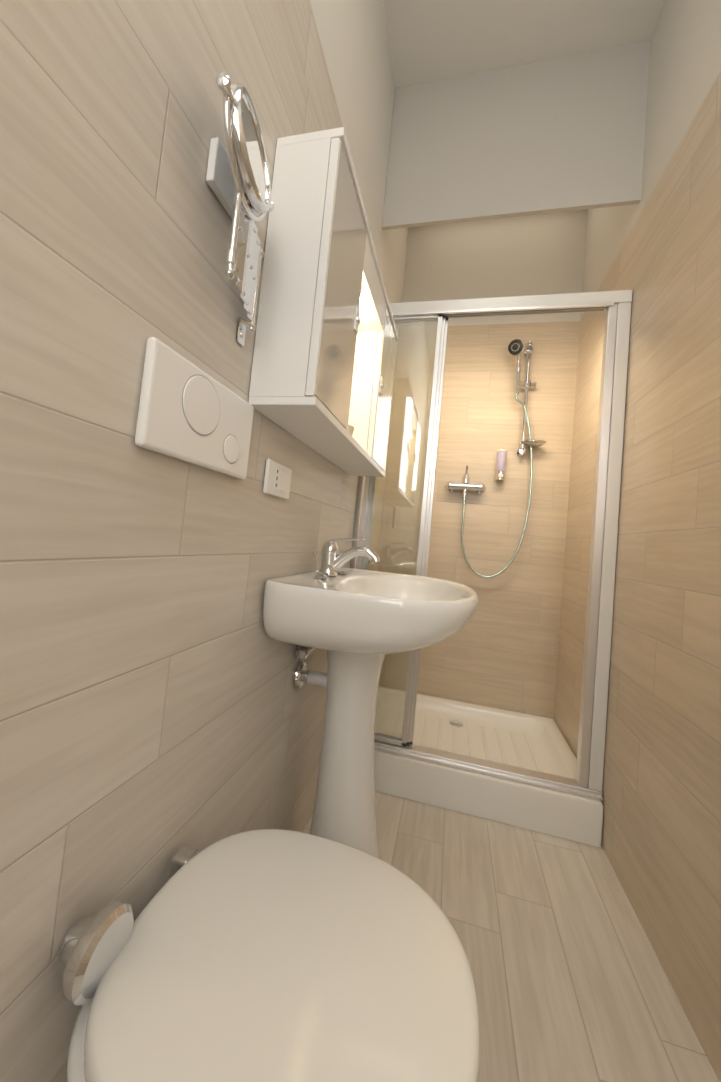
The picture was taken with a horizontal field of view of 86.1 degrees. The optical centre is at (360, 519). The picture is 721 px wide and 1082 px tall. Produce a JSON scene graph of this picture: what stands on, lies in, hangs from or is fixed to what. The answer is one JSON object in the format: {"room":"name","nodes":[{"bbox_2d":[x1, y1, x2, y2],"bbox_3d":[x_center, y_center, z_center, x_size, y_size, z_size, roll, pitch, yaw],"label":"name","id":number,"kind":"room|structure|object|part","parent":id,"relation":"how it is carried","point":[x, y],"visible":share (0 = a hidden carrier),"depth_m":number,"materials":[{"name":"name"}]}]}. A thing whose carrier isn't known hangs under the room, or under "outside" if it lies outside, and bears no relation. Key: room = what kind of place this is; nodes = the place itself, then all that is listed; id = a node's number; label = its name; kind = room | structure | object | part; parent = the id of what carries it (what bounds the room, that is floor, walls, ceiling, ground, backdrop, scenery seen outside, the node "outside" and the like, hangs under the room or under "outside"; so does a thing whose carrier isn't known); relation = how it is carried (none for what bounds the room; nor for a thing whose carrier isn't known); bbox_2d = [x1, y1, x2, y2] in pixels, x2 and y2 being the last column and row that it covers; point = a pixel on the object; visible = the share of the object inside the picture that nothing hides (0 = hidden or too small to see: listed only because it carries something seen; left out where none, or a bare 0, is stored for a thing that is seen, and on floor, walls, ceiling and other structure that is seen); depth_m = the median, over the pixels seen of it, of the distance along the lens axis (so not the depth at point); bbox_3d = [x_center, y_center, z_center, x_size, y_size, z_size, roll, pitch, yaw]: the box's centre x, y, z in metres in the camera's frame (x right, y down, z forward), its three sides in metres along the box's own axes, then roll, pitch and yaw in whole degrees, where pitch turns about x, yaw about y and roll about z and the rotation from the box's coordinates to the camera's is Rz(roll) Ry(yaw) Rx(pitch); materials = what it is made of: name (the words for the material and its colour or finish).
{"room":"bathroom","nodes":[
{"label":"bathroom","id":0,"kind":"room"},
{"bbox_2d":[0,0,394,1081],"bbox_3d":[-0.354,-0.519,0.307,0.120,2.900,2.660,5,-3,14],"label":"wall","id":1,"kind":"structure","parent":0,"point":[156,710],"depth_m":0.48,"materials":[{"name":"tile"}]},
{"bbox_2d":[135,337,253,479],"bbox_3d":[-0.239,-0.152,0.600,0.017,0.140,0.251,5,-3,14],"label":"flush plate","id":2,"kind":"object","parent":1,"relation":"attached to","point":[190,412],"visible":0.98,"depth_m":0.55,"materials":[{"name":"white plastic"}]},
{"bbox_2d":[206,72,273,346],"bbox_3d":[-0.182,-0.462,0.587,0.084,0.296,0.226,5,-3,14],"label":"magnifying mirror","id":3,"kind":"object","parent":1,"relation":"attached to","point":[238,179],"visible":1,"depth_m":0.57,"materials":[{"name":"silver metal"}]},
{"bbox_3d":[-0.179,-0.411,0.549,0.010,0.116,0.010,5,-3,14],"label":"post","id":4,"kind":"part","parent":3,"relation":"part of","materials":[{"name":"silver metal"}]},
{"bbox_3d":[-0.178,-0.428,0.568,0.003,0.147,0.015,5,-3,14],"label":"arm","id":5,"kind":"part","parent":3,"relation":"part of"},
{"bbox_3d":[-0.180,-0.426,0.595,0.003,0.147,0.015,5,-3,14],"label":"arm","id":6,"kind":"part","parent":3,"relation":"part of"},
{"bbox_3d":[-0.182,-0.425,0.622,0.003,0.147,0.015,5,-3,14],"label":"arm","id":7,"kind":"part","parent":3,"relation":"part of"},
{"bbox_3d":[-0.164,-0.540,0.569,0.040,0.118,0.118,5,-3,14],"label":"glass","id":8,"kind":"part","parent":3,"relation":"part of","materials":[{"name":"white"}]},
{"bbox_3d":[-0.185,-0.424,0.649,0.003,0.147,0.015,5,-3,14],"label":"arm","id":9,"kind":"part","parent":3,"relation":"part of"},
{"bbox_3d":[-0.187,-0.423,0.676,0.003,0.147,0.015,5,-3,14],"label":"arm","id":10,"kind":"part","parent":3,"relation":"part of"},
{"bbox_2d":[263,459,291,498],"bbox_3d":[-0.182,-0.087,0.863,0.013,0.073,0.118,5,-3,14],"label":"electrical outlet","id":11,"kind":"object","parent":1,"relation":"attached to","point":[277,480],"visible":1,"depth_m":0.84,"materials":[{"name":"white plastic"}]},
{"bbox_2d":[248,127,397,476],"bbox_3d":[-0.033,-0.449,1.081,0.140,0.531,0.740,5,-3,14],"label":"upper cabinet","id":12,"kind":"object","parent":1,"relation":"attached to","point":[323,363],"visible":1,"depth_m":0.74,"materials":[{"name":"white laminate"}]},
{"bbox_3d":[-0.044,-0.462,0.818,0.016,0.493,0.224,5,-3,14],"label":"door","id":13,"kind":"part","parent":12,"relation":"part of","materials":[{"name":"white laminate"}]},
{"bbox_3d":[-0.035,-0.461,0.816,0.003,0.487,0.218,5,-3,14],"label":"door glass","id":14,"kind":"part","parent":12,"relation":"part of","materials":[{"name":"grey"}]},
{"bbox_3d":[-0.009,-0.467,0.905,0.004,0.054,0.022,5,-3,14],"label":"handle plate","id":15,"kind":"part","parent":12,"relation":"part of","materials":[{"name":"silver metal"}]},
{"bbox_3d":[-0.004,-0.466,0.904,0.004,0.020,0.020,5,-3,14],"label":"handle knob","id":16,"kind":"part","parent":12,"relation":"part of","materials":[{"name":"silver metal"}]},
{"bbox_3d":[0.065,-0.422,1.218,0.004,0.054,0.022,5,-3,14],"label":"handle plate","id":17,"kind":"part","parent":12,"relation":"part of","materials":[{"name":"silver metal"}]},
{"bbox_3d":[0.085,-0.425,1.313,0.003,0.487,0.226,5,-3,14],"label":"door glass","id":18,"kind":"part","parent":12,"relation":"part of","materials":[{"name":"grey"}]},
{"bbox_2d":[368,227,408,570],"bbox_3d":[0.041,-0.398,1.982,0.105,2.900,0.790,5,-3,14],"label":"wall","id":19,"kind":"structure","parent":0,"point":[392,252],"depth_m":2.05,"materials":[{"name":"tile"}]},
{"bbox_2d":[377,209,587,718],"bbox_3d":[0.641,-0.331,2.189,1.180,2.900,0.100,5,-3,14],"label":"wall","id":20,"kind":"structure","parent":0,"point":[499,650],"depth_m":2.11,"materials":[{"name":"tile"}]},
{"bbox_2d":[445,481,455,492],"bbox_3d":[0.503,-0.184,2.138,0.066,0.066,0.040,5,-3,14],"label":"rose","id":21,"kind":"object","parent":20,"relation":"attached to","point":[450,490],"visible":0.33,"depth_m":2.15,"materials":[{"name":"silver metal"}]},
{"bbox_2d":[449,482,481,490],"bbox_3d":[0.570,-0.180,2.096,0.170,0.042,0.042,5,-3,14],"label":"mixer","id":22,"kind":"object","parent":20,"relation":"attached to","point":[466,486],"visible":0.96,"depth_m":2.08,"materials":[{"name":"silver metal"}]},
{"bbox_2d":[462,489,466,496],"bbox_3d":[0.566,-0.142,2.094,0.026,0.046,0.026,5,-3,14],"label":"outlet","id":23,"kind":"object","parent":22,"relation":"attached to","point":[464,493],"visible":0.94,"depth_m":2.08,"materials":[{"name":"silver metal"}]},
{"bbox_2d":[462,474,469,482],"bbox_3d":[0.574,-0.221,2.098,0.040,0.052,0.040,5,-3,14],"label":"cartridge","id":24,"kind":"object","parent":22,"relation":"attached to","point":[465,478],"visible":0.92,"depth_m":2.08,"materials":[{"name":"silver metal"}]},
{"bbox_2d":[461,393,532,577],"bbox_3d":[0.729,-0.189,2.043,0.344,1.006,0.053,5,-3,14],"label":"hose","id":25,"kind":"object","parent":22,"relation":"attached to","point":[528,506],"visible":0.98,"depth_m":2.03,"materials":[{"name":"silver metal"}]},
{"bbox_2d":[474,482,485,493],"bbox_3d":[0.648,-0.172,2.102,0.066,0.066,0.040,5,-3,14],"label":"rose","id":26,"kind":"object","parent":20,"relation":"attached to","point":[478,492],"visible":0.42,"depth_m":2.11,"materials":[{"name":"silver metal"}]},
{"bbox_2d":[495,449,506,480],"bbox_3d":[0.754,-0.291,2.071,0.049,0.167,0.068,5,-3,14],"label":"soap dispenser","id":27,"kind":"object","parent":20,"relation":"attached to","point":[500,465],"visible":1,"depth_m":2.05,"materials":[{"name":"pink plastic"}]},
{"bbox_2d":[517,448,525,455],"bbox_3d":[0.859,-0.362,2.056,0.040,0.040,0.058,5,-3,14],"label":"bracket","id":28,"kind":"object","parent":20,"relation":"attached to","point":[521,450],"visible":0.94,"depth_m":2.03,"materials":[{"name":"silver metal"}]},
{"bbox_2d":[520,346,531,455],"bbox_3d":[0.881,-0.632,2.054,0.019,0.590,0.019,5,-3,14],"label":"bar","id":29,"kind":"object","parent":28,"relation":"attached to","point":[526,397],"visible":0.83,"depth_m":2.05,"materials":[{"name":"silver metal"}]},
{"bbox_2d":[523,380,530,388],"bbox_3d":[0.889,-0.719,2.059,0.040,0.044,0.040,5,-3,14],"label":"slider","id":30,"kind":"object","parent":29,"relation":"attached to","point":[527,384],"visible":0.83,"depth_m":2.04,"materials":[{"name":"silver metal"}]},
{"bbox_2d":[524,346,532,357],"bbox_3d":[0.910,-0.905,2.083,0.040,0.040,0.058,5,-3,14],"label":"bracket","id":31,"kind":"object","parent":20,"relation":"attached to","point":[529,349],"visible":0.85,"depth_m":2.06,"materials":[{"name":"silver metal"}]},
{"bbox_2d":[302,791,718,1081],"bbox_3d":[0.109,1.042,0.500,1.230,0.100,3.470,5,-3,14],"label":"floor","id":32,"kind":"structure","parent":0,"point":[571,981],"depth_m":0.94,"materials":[{"name":"tile"}]},
{"bbox_2d":[58,829,479,1081],"bbox_3d":[-0.108,0.723,0.478,0.466,0.492,0.367,5,-3,14],"label":"toilet","id":33,"kind":"object","parent":32,"relation":"on","point":[270,955],"visible":1,"depth_m":0.44,"materials":[{"name":"white ceramic"}]},
{"bbox_2d":[263,538,478,858],"bbox_3d":[0.045,0.533,1.037,0.466,0.954,0.619,5,-3,14],"label":"washbasin","id":34,"kind":"object","parent":32,"relation":"on","point":[358,625],"visible":0.94,"depth_m":0.97,"materials":[{"name":"white ceramic"}]},
{"bbox_3d":[-0.154,0.363,1.032,0.026,0.026,0.018,5,-3,14],"label":"valve knob","id":35,"kind":"part","parent":34,"relation":"part of","materials":[{"name":"silver metal"}]},
{"bbox_2d":[313,538,380,575],"bbox_3d":[-0.039,0.105,1.088,0.195,0.113,0.054,5,-3,14],"label":"tap","id":36,"kind":"object","parent":34,"relation":"on","point":[331,562],"depth_m":1.08,"materials":[{"name":"silver metal"}]},
{"bbox_3d":[0.073,0.248,1.051,0.466,0.160,0.620,5,-3,14],"label":"bowl","id":37,"kind":"part","parent":34,"relation":"part of","materials":[{"name":"white ceramic"}]},
{"bbox_2d":[374,687,603,846],"bbox_3d":[0.424,1.013,1.738,0.971,0.140,0.683,5,-3,14],"label":"shower tray","id":38,"kind":"object","parent":32,"relation":"on","point":[524,740],"visible":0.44,"depth_m":1.47,"materials":[{"name":"white ceramic"}]},
{"bbox_2d":[350,290,632,800],"bbox_3d":[0.445,0.023,1.499,0.971,1.808,0.061,5,-3,14],"label":"frame","id":39,"kind":"object","parent":38,"relation":"on","point":[615,306],"visible":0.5,"depth_m":1.44,"materials":[{"name":"white metal"}]},
{"bbox_3d":[0.131,0.009,1.567,0.242,1.712,0.004,5,-3,14],"label":"glass","id":40,"kind":"part","parent":39,"relation":"part of","materials":[{"name":"clear glass"}]},
{"bbox_3d":[0.145,0.011,1.577,0.242,1.712,0.004,5,-3,14],"label":"glass","id":41,"kind":"part","parent":39,"relation":"part of","materials":[{"name":"clear glass"}]},
{"bbox_2d":[382,40,650,229],"bbox_3d":[0.582,-1.513,1.546,0.975,0.625,0.018,5,-3,14],"label":"wall","id":42,"kind":"structure","parent":0,"point":[560,134],"depth_m":1.52,"materials":[{"name":"grey paint"}]},
{"bbox_2d":[384,0,665,87],"bbox_3d":[0.391,-1.941,0.639,1.180,0.100,3.450,5,-3,14],"label":"ceiling","id":43,"kind":"structure","parent":0,"point":[432,40],"depth_m":1.45,"materials":[{"name":"white paint"}]},
{"bbox_2d":[554,0,720,1081],"bbox_3d":[0.774,-0.407,0.436,0.100,2.900,3.450,5,-3,14],"label":"wall","id":44,"kind":"structure","parent":0,"point":[657,249],"depth_m":1.08,"materials":[{"name":"tile"}]},
{"bbox_3d":[0.857,-0.386,2.042,0.032,0.030,0.032,5,-3,14],"label":"clamp","id":45,"kind":"object","parent":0,"visible":0},
{"bbox_2d":[520,440,545,446],"bbox_3d":[0.902,-0.395,2.019,0.130,0.018,0.102,5,-3,14],"label":"dish","id":46,"kind":"object","parent":45,"relation":"attached to","point":[533,443],"visible":0.96,"depth_m":1.99,"materials":[{"name":"silver metal"}]},
{"bbox_3d":[0.852,-0.725,2.050,0.047,0.028,0.044,5,-3,14],"label":"holder","id":47,"kind":"object","parent":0,"visible":0},
{"bbox_2d":[515,354,520,388],"bbox_3d":[0.824,-0.789,2.026,0.030,0.195,0.068,3,-4,39],"label":"handle","id":48,"kind":"object","parent":47,"relation":"in","point":[518,369],"visible":0.81,"depth_m":2.03,"materials":[{"name":"silver metal"}]},
{"bbox_2d":[507,339,523,355],"bbox_3d":[0.805,-0.888,2.000,0.082,0.082,0.060,5,-3,14],"label":"shower head","id":49,"kind":"object","parent":48,"relation":"attached to","point":[520,352],"visible":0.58,"depth_m":1.98}
]}

